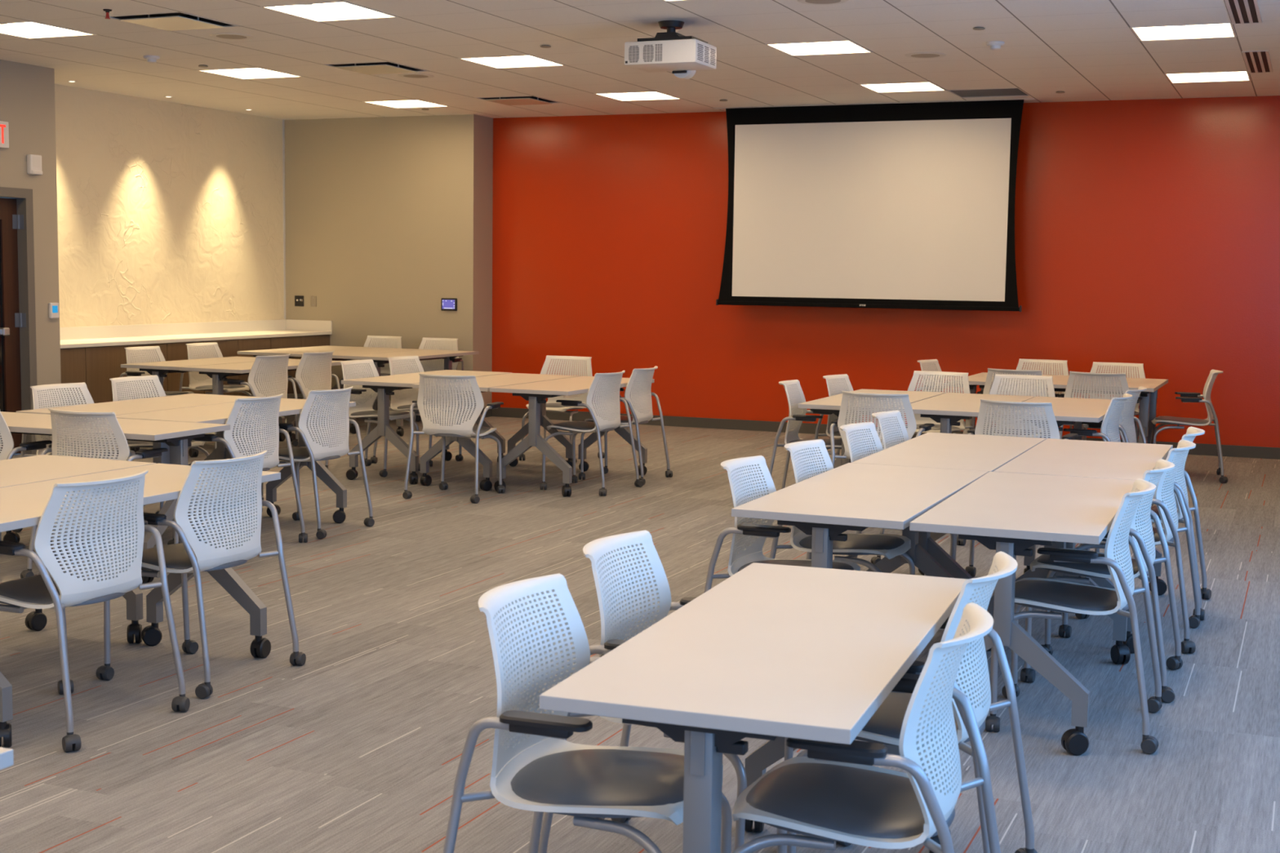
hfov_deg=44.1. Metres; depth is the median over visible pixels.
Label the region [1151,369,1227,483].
chair
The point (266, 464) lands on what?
seat cushion
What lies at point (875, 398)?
chair
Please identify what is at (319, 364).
chair
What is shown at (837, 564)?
seat cushion
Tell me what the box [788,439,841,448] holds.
seat cushion
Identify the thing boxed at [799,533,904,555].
seat cushion
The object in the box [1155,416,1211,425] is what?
seat cushion
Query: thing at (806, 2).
grille
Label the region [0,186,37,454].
door
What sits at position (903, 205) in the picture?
projection screen
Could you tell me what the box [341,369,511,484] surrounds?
table
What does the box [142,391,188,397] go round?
seat cushion
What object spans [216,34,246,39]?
grille
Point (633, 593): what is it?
chair
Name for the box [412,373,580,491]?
table
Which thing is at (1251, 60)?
ceiling vent
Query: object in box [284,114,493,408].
wall
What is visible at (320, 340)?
base cabinet
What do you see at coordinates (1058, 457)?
table
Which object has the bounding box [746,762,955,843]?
seat cushion
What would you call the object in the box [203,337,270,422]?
base cabinet
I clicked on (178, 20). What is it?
ceiling vent
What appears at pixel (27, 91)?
wall
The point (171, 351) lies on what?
base cabinet
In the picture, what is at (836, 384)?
chair
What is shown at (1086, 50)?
ceiling
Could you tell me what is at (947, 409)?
table
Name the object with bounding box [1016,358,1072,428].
chair
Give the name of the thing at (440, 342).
chair
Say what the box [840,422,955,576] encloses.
chair
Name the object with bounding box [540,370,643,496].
chair
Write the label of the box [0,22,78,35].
diffuser
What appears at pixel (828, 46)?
diffuser
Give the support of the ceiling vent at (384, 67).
in the ceiling
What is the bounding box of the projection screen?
[715,99,1023,311]
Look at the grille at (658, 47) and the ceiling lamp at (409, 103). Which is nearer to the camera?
the grille at (658, 47)
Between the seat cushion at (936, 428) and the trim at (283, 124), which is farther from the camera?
the trim at (283, 124)
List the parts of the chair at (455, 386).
leg, leg, backrest, leg, leg, armrest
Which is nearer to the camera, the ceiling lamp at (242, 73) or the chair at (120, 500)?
the chair at (120, 500)
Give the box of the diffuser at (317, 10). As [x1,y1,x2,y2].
[276,2,382,17]
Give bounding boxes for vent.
[103,11,239,31]
[323,61,429,74]
[475,95,561,105]
[671,70,686,73]
[946,88,1031,97]
[1224,0,1262,24]
[1241,50,1272,73]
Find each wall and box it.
[0,59,61,407]
[54,84,284,327]
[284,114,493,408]
[491,95,1279,447]
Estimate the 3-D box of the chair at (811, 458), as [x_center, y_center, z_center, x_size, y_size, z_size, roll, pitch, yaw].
[0.822,0.501,6.555,0.586,0.847,0.619,3,6,25]
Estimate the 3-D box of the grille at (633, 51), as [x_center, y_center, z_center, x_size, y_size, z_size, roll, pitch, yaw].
[-0.038,-2.358,10.007,0.071,0.102,0.005,3,6,23]
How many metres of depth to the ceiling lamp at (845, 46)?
11.27 m
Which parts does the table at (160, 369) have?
under rail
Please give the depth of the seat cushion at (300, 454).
9.24 m
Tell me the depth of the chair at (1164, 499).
6.71 m
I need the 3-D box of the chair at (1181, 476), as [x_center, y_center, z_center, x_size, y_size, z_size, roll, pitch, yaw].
[2.417,0.430,7.509,0.576,0.847,0.622,3,6,22]
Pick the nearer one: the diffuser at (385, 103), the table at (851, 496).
the table at (851, 496)
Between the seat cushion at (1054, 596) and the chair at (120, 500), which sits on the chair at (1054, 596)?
the seat cushion at (1054, 596)
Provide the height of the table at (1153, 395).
0.737 m
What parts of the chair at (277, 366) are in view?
armrest, leg, backrest, leg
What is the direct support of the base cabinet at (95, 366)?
on the floor
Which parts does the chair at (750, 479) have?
leg, backrest, armrest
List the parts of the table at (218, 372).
under rail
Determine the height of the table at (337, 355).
0.737 m
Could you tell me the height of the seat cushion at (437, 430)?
0.050 m
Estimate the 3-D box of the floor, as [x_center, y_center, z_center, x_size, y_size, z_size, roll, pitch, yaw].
[-2.948,0.829,8.050,14.750,0.200,18.000,3,6,23]
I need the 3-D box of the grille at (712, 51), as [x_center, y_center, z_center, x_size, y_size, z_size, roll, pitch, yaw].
[0.465,-2.366,10.119,0.005,0.098,0.086,3,6,23]
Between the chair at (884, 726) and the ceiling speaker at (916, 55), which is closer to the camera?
the chair at (884, 726)
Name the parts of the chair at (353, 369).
leg, armrest, backrest, leg, leg, leg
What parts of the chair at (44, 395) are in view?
leg, backrest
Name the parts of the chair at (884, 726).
leg, armrest, armrest, leg, backrest, leg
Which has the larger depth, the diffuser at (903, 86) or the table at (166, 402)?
the diffuser at (903, 86)
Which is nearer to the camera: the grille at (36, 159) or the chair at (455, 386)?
the chair at (455, 386)
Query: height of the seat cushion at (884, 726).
0.050 m
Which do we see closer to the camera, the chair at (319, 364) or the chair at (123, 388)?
the chair at (123, 388)
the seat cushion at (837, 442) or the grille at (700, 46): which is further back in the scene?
the seat cushion at (837, 442)
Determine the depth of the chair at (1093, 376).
11.96 m
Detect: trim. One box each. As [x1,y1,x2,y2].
[282,120,285,319]
[711,97,1036,109]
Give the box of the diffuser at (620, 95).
[606,92,669,97]
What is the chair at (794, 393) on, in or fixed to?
on the floor
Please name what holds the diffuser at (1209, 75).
attached to the ceiling lamp at (1231, 76)
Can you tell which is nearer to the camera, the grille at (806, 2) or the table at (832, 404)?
the grille at (806, 2)
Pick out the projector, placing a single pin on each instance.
(679, 54)
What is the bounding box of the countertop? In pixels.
[59,319,332,348]
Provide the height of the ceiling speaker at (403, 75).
0.008 m
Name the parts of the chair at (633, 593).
leg, armrest, backrest, leg, armrest, leg, leg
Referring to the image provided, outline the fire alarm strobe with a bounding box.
[26,154,42,174]
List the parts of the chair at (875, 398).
leg, armrest, backrest, leg, armrest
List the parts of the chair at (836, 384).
leg, backrest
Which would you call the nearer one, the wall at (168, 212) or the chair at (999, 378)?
the chair at (999, 378)
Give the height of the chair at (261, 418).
0.847 m
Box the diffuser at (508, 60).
[471,55,553,65]
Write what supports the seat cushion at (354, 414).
on the chair at (353, 369)
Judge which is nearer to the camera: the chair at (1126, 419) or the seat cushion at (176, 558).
the seat cushion at (176, 558)
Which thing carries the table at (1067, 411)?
on the floor
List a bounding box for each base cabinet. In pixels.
[60,345,127,440]
[127,341,204,398]
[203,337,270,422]
[270,334,329,416]
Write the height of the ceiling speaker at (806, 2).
0.008 m
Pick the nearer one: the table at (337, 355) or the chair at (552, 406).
the chair at (552, 406)
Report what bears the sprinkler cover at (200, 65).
attached to the ceiling
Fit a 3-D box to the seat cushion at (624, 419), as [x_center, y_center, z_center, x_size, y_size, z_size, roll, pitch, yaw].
[-0.161,-0.052,11.886,0.440,0.050,0.416,3,6,23]
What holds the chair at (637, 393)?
on the floor
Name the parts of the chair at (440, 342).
backrest, armrest, leg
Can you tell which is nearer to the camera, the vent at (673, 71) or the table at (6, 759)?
the table at (6, 759)
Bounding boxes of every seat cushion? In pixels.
[0,573,125,607]
[127,440,195,448]
[141,543,247,571]
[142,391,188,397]
[187,458,270,471]
[195,384,245,391]
[278,447,340,461]
[287,393,303,399]
[350,410,408,418]
[397,404,449,411]
[431,425,492,436]
[511,749,684,817]
[546,403,583,411]
[551,421,614,431]
[587,415,648,424]
[737,560,853,572]
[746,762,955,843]
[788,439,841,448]
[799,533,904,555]
[855,692,985,746]
[905,424,960,434]
[1014,579,1128,613]
[1037,553,1149,578]
[1150,506,1183,522]
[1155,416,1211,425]
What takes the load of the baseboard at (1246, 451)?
attached to the wall at (1147, 232)
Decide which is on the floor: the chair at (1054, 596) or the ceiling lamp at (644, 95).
the chair at (1054, 596)
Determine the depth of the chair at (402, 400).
12.77 m
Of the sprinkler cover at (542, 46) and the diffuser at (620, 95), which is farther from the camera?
the diffuser at (620, 95)
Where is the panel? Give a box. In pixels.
[440,297,457,311]
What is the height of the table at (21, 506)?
0.737 m
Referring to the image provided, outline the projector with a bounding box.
[624,20,716,79]
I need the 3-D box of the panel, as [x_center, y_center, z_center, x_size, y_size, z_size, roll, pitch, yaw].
[-1.991,-1.273,16.485,0.184,0.130,0.024,3,6,23]
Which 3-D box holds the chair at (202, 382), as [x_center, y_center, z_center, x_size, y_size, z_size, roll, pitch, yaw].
[-3.892,-0.338,14.517,0.572,0.847,0.614,3,6,25]
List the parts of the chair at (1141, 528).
leg, leg, leg, backrest, leg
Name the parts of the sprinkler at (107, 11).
bulb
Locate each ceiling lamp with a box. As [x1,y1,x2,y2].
[0,21,96,39]
[196,66,302,79]
[260,0,398,22]
[362,99,449,108]
[457,54,564,68]
[595,91,680,101]
[662,0,685,1]
[764,40,872,56]
[858,81,946,93]
[1129,22,1236,40]
[1164,71,1251,83]
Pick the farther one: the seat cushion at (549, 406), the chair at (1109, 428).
the seat cushion at (549, 406)
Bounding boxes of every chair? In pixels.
[0,411,65,555]
[0,470,190,752]
[12,382,135,532]
[20,408,178,578]
[95,450,306,698]
[100,375,208,513]
[111,346,194,446]
[167,393,307,544]
[179,342,251,396]
[214,353,298,448]
[278,386,374,539]
[287,351,349,446]
[324,359,420,477]
[363,335,401,376]
[369,355,463,466]
[402,373,505,503]
[418,337,466,422]
[443,573,732,852]
[519,355,604,462]
[537,529,793,852]
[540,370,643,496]
[578,365,672,484]
[703,455,860,593]
[732,602,1000,852]
[768,379,841,488]
[768,439,915,574]
[786,551,1037,852]
[813,373,882,459]
[830,391,934,466]
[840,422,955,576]
[855,410,976,577]
[905,370,975,434]
[917,359,977,431]
[956,399,1078,545]
[977,368,1059,426]
[985,478,1162,754]
[989,373,1055,437]
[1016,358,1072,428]
[1020,458,1182,702]
[1057,371,1142,439]
[1058,439,1199,653]
[1062,393,1133,442]
[1082,361,1145,443]
[1084,426,1211,620]
[1100,386,1155,506]
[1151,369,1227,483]
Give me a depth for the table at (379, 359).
15.11 m
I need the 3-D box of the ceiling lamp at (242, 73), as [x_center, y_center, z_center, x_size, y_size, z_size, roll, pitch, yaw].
[-3.215,-2.939,13.045,0.610,0.053,0.610,3,6,23]
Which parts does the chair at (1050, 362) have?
backrest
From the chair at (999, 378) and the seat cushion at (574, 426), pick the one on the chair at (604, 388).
the seat cushion at (574, 426)
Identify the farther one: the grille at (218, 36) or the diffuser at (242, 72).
the diffuser at (242, 72)
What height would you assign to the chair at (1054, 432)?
0.847 m
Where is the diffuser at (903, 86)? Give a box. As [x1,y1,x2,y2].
[867,82,939,89]
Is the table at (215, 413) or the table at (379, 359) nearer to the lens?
the table at (215, 413)
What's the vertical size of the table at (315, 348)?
0.737 m
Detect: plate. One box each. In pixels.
[294,295,303,306]
[311,296,316,306]
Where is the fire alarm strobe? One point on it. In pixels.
(33, 162)
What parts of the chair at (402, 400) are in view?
leg, backrest, leg, leg, leg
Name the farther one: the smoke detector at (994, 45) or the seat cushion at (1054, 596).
the smoke detector at (994, 45)
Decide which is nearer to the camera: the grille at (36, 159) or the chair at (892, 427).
the chair at (892, 427)
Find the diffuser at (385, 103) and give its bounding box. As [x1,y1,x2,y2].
[375,100,435,106]
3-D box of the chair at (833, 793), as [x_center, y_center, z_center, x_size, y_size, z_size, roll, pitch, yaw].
[0.489,0.811,3.312,0.591,0.847,0.634,3,6,20]
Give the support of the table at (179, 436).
on the floor
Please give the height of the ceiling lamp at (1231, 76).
0.053 m
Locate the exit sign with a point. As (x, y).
(4, 127)
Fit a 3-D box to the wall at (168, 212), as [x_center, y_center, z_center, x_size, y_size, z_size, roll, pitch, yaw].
[-4.841,-1.626,15.264,0.200,3.241,4.442,3,6,23]
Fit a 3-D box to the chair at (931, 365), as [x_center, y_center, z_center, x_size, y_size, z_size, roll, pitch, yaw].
[2.560,-0.129,13.292,0.577,0.847,0.619,4,6,30]
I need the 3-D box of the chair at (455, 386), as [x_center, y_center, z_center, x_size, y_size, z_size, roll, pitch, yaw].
[-1.258,0.056,10.835,0.630,0.847,0.591,3,6,18]
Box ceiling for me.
[0,0,1279,119]
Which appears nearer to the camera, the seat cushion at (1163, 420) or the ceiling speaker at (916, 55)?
the ceiling speaker at (916, 55)
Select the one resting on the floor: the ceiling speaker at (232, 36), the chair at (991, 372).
the chair at (991, 372)
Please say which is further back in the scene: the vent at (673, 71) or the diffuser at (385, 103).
the diffuser at (385, 103)
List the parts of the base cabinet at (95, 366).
cabinet door, cabinet door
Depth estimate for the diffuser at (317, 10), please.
9.94 m
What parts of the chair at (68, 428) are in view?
leg, backrest, leg, armrest, leg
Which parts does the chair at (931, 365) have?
backrest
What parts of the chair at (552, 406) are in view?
leg, leg, backrest, leg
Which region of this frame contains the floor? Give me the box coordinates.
[0,416,1279,852]
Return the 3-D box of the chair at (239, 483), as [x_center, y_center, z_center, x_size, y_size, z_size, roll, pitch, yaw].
[-1.678,0.520,5.990,0.570,0.847,0.624,3,6,24]
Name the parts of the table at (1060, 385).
under rail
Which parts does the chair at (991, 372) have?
backrest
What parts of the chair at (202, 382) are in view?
leg, backrest, leg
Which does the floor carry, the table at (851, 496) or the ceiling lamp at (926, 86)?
the table at (851, 496)
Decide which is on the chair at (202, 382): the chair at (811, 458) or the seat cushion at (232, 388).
the seat cushion at (232, 388)
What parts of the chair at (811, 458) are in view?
leg, leg, backrest, leg, leg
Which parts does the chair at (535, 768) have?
leg, backrest, armrest, leg, armrest, leg, leg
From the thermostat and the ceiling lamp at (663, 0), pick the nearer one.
the ceiling lamp at (663, 0)
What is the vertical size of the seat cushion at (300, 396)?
0.050 m
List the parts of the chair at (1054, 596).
leg, leg, armrest, leg, backrest, leg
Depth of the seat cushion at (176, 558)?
5.87 m
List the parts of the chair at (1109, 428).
armrest, armrest, leg, leg, backrest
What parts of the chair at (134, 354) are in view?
leg, armrest, backrest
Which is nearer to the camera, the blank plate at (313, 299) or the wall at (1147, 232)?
the wall at (1147, 232)
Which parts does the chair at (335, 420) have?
armrest, leg, leg, backrest, leg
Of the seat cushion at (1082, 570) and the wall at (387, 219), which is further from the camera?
the wall at (387, 219)
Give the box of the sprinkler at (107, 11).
[102,8,111,18]
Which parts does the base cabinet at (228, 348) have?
cabinet door, cabinet door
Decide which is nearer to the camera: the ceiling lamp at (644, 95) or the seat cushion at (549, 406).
the seat cushion at (549, 406)
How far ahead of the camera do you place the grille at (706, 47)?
10.02 m
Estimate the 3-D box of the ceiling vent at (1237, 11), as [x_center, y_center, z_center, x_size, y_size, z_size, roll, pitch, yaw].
[3.522,-2.448,9.232,0.173,0.006,1.224,3,6,23]
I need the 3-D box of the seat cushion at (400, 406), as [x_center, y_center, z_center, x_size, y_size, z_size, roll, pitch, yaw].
[-1.730,-0.154,12.707,0.440,0.050,0.416,4,6,26]
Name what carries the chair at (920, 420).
on the floor
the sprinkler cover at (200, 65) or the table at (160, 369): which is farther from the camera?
the table at (160, 369)
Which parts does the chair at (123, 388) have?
backrest, leg, leg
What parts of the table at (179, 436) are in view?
under rail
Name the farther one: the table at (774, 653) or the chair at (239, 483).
the chair at (239, 483)
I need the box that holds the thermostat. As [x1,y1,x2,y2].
[48,302,58,318]
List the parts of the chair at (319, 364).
leg, leg, backrest, leg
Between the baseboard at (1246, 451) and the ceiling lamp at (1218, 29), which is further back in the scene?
the baseboard at (1246, 451)
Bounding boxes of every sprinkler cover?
[198,64,208,67]
[540,44,551,48]
[973,26,985,30]
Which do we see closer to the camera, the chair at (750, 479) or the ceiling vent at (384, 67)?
the chair at (750, 479)
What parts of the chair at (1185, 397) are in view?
leg, leg, armrest, armrest, leg, leg, backrest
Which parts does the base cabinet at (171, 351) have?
cabinet door, cabinet door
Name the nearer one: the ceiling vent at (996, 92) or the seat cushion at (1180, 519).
the seat cushion at (1180, 519)
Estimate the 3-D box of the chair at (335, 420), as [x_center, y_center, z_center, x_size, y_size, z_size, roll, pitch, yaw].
[-1.957,0.188,9.376,0.594,0.847,0.636,3,6,25]
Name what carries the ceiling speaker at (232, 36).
attached to the ceiling
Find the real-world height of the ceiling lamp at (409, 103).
0.053 m
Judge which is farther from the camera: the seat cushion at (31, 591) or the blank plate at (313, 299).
the blank plate at (313, 299)
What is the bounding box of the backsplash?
[59,319,285,340]
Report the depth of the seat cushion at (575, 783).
3.36 m
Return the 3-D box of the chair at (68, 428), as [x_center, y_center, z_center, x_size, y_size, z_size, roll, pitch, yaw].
[-2.647,0.328,7.835,0.632,0.847,0.592,3,6,24]
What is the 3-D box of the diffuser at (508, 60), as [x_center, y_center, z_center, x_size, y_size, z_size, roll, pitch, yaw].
[-0.973,-2.817,12.094,0.582,0.010,0.582,3,6,23]
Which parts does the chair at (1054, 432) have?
armrest, backrest, armrest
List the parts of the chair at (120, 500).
leg, armrest, leg, leg, backrest, leg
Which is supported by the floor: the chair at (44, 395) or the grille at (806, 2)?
the chair at (44, 395)
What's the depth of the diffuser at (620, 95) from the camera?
14.43 m
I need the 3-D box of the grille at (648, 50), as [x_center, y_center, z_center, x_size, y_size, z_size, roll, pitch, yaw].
[0.053,-2.354,9.968,0.072,0.104,0.005,3,6,23]
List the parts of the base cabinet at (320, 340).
cabinet door, cabinet door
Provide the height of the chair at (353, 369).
0.847 m
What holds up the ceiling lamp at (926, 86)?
attached to the ceiling
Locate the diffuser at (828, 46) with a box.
[774,40,863,52]
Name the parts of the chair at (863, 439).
backrest, leg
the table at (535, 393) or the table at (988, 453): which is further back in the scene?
the table at (535, 393)
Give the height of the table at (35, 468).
0.737 m
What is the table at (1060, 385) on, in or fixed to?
on the floor
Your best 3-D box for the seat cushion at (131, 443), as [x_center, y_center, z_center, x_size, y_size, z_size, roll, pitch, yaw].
[-3.010,0.097,9.934,0.440,0.050,0.416,3,6,25]
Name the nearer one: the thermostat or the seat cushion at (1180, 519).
the seat cushion at (1180, 519)
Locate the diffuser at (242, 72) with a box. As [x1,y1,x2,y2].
[213,67,287,76]
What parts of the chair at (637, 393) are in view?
leg, leg, leg, backrest, leg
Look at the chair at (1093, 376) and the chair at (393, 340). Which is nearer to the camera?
the chair at (1093, 376)
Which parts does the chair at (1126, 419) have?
backrest, leg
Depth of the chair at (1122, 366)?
13.34 m
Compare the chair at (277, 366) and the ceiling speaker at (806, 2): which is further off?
the chair at (277, 366)
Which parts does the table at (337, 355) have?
under rail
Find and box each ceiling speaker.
[208,32,253,39]
[397,73,434,78]
[797,0,848,4]
[904,52,946,58]
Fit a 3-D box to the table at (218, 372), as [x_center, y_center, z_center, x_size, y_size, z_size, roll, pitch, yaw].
[-3.136,-0.160,13.359,0.616,0.737,1.520,3,6,23]
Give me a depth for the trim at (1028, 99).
14.60 m
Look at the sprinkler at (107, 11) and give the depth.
9.90 m
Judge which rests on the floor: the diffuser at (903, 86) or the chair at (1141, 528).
the chair at (1141, 528)
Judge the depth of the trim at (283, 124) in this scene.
17.19 m
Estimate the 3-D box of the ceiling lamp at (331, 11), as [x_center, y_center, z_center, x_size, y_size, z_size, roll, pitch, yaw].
[-1.932,-2.613,9.861,0.610,0.053,0.610,3,6,23]
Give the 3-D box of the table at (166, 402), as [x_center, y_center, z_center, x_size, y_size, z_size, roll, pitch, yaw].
[-2.879,0.234,9.342,0.606,0.737,1.520,3,6,22]
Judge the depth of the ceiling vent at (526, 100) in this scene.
14.82 m
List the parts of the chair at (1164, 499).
leg, leg, backrest, leg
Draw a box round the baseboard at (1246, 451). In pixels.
[376,407,1279,459]
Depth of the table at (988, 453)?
7.25 m
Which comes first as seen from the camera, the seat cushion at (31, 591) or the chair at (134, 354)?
the seat cushion at (31, 591)
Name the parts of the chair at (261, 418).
armrest, leg, backrest, leg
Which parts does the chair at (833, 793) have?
leg, leg, armrest, leg, armrest, leg, backrest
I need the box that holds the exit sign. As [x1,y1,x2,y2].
[0,120,8,148]
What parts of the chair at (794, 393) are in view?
leg, backrest, leg, armrest, armrest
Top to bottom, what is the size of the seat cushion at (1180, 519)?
0.050 m
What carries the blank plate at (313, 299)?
attached to the wall at (387, 219)
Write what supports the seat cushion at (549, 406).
on the chair at (552, 406)
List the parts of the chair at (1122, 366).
backrest, leg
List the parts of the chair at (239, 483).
leg, armrest, leg, leg, backrest, leg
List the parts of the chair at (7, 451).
backrest, leg, armrest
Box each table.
[0,411,230,582]
[0,454,155,643]
[0,463,280,747]
[0,746,13,769]
[16,393,263,546]
[115,398,355,523]
[120,356,291,452]
[179,359,342,457]
[237,345,373,426]
[288,347,422,423]
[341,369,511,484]
[342,349,479,436]
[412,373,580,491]
[489,376,653,497]
[539,562,968,852]
[731,462,988,577]
[797,389,945,468]
[851,432,1046,579]
[896,392,1034,435]
[909,471,1135,755]
[951,376,1161,443]
[969,372,1168,444]
[993,438,1173,653]
[995,396,1111,439]
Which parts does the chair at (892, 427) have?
leg, backrest, leg, leg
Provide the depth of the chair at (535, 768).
3.41 m
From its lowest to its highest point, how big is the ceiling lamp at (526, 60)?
0.053 m
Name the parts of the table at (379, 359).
under rail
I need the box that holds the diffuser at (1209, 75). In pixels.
[1168,71,1248,79]
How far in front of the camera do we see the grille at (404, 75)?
13.01 m
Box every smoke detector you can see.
[143,55,159,63]
[986,40,1004,50]
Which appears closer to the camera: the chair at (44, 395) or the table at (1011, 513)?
the table at (1011, 513)
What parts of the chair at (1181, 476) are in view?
leg, backrest, leg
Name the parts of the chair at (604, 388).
leg, armrest, leg, leg, backrest, leg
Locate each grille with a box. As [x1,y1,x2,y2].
[32,155,40,167]
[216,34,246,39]
[403,74,428,77]
[628,45,639,62]
[643,44,653,62]
[654,44,662,61]
[697,43,703,61]
[704,45,709,62]
[710,48,715,65]
[804,0,840,4]
[911,53,939,57]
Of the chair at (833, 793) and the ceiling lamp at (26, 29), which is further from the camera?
the ceiling lamp at (26, 29)
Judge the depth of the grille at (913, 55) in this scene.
11.40 m
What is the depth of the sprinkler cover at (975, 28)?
10.11 m
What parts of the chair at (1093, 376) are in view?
armrest, leg, backrest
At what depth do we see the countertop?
15.50 m
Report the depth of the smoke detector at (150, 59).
12.04 m
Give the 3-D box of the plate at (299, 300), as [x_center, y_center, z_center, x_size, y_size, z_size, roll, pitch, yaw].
[-3.715,-1.368,17.222,0.115,0.115,0.014,3,6,23]
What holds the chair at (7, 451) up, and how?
on the floor

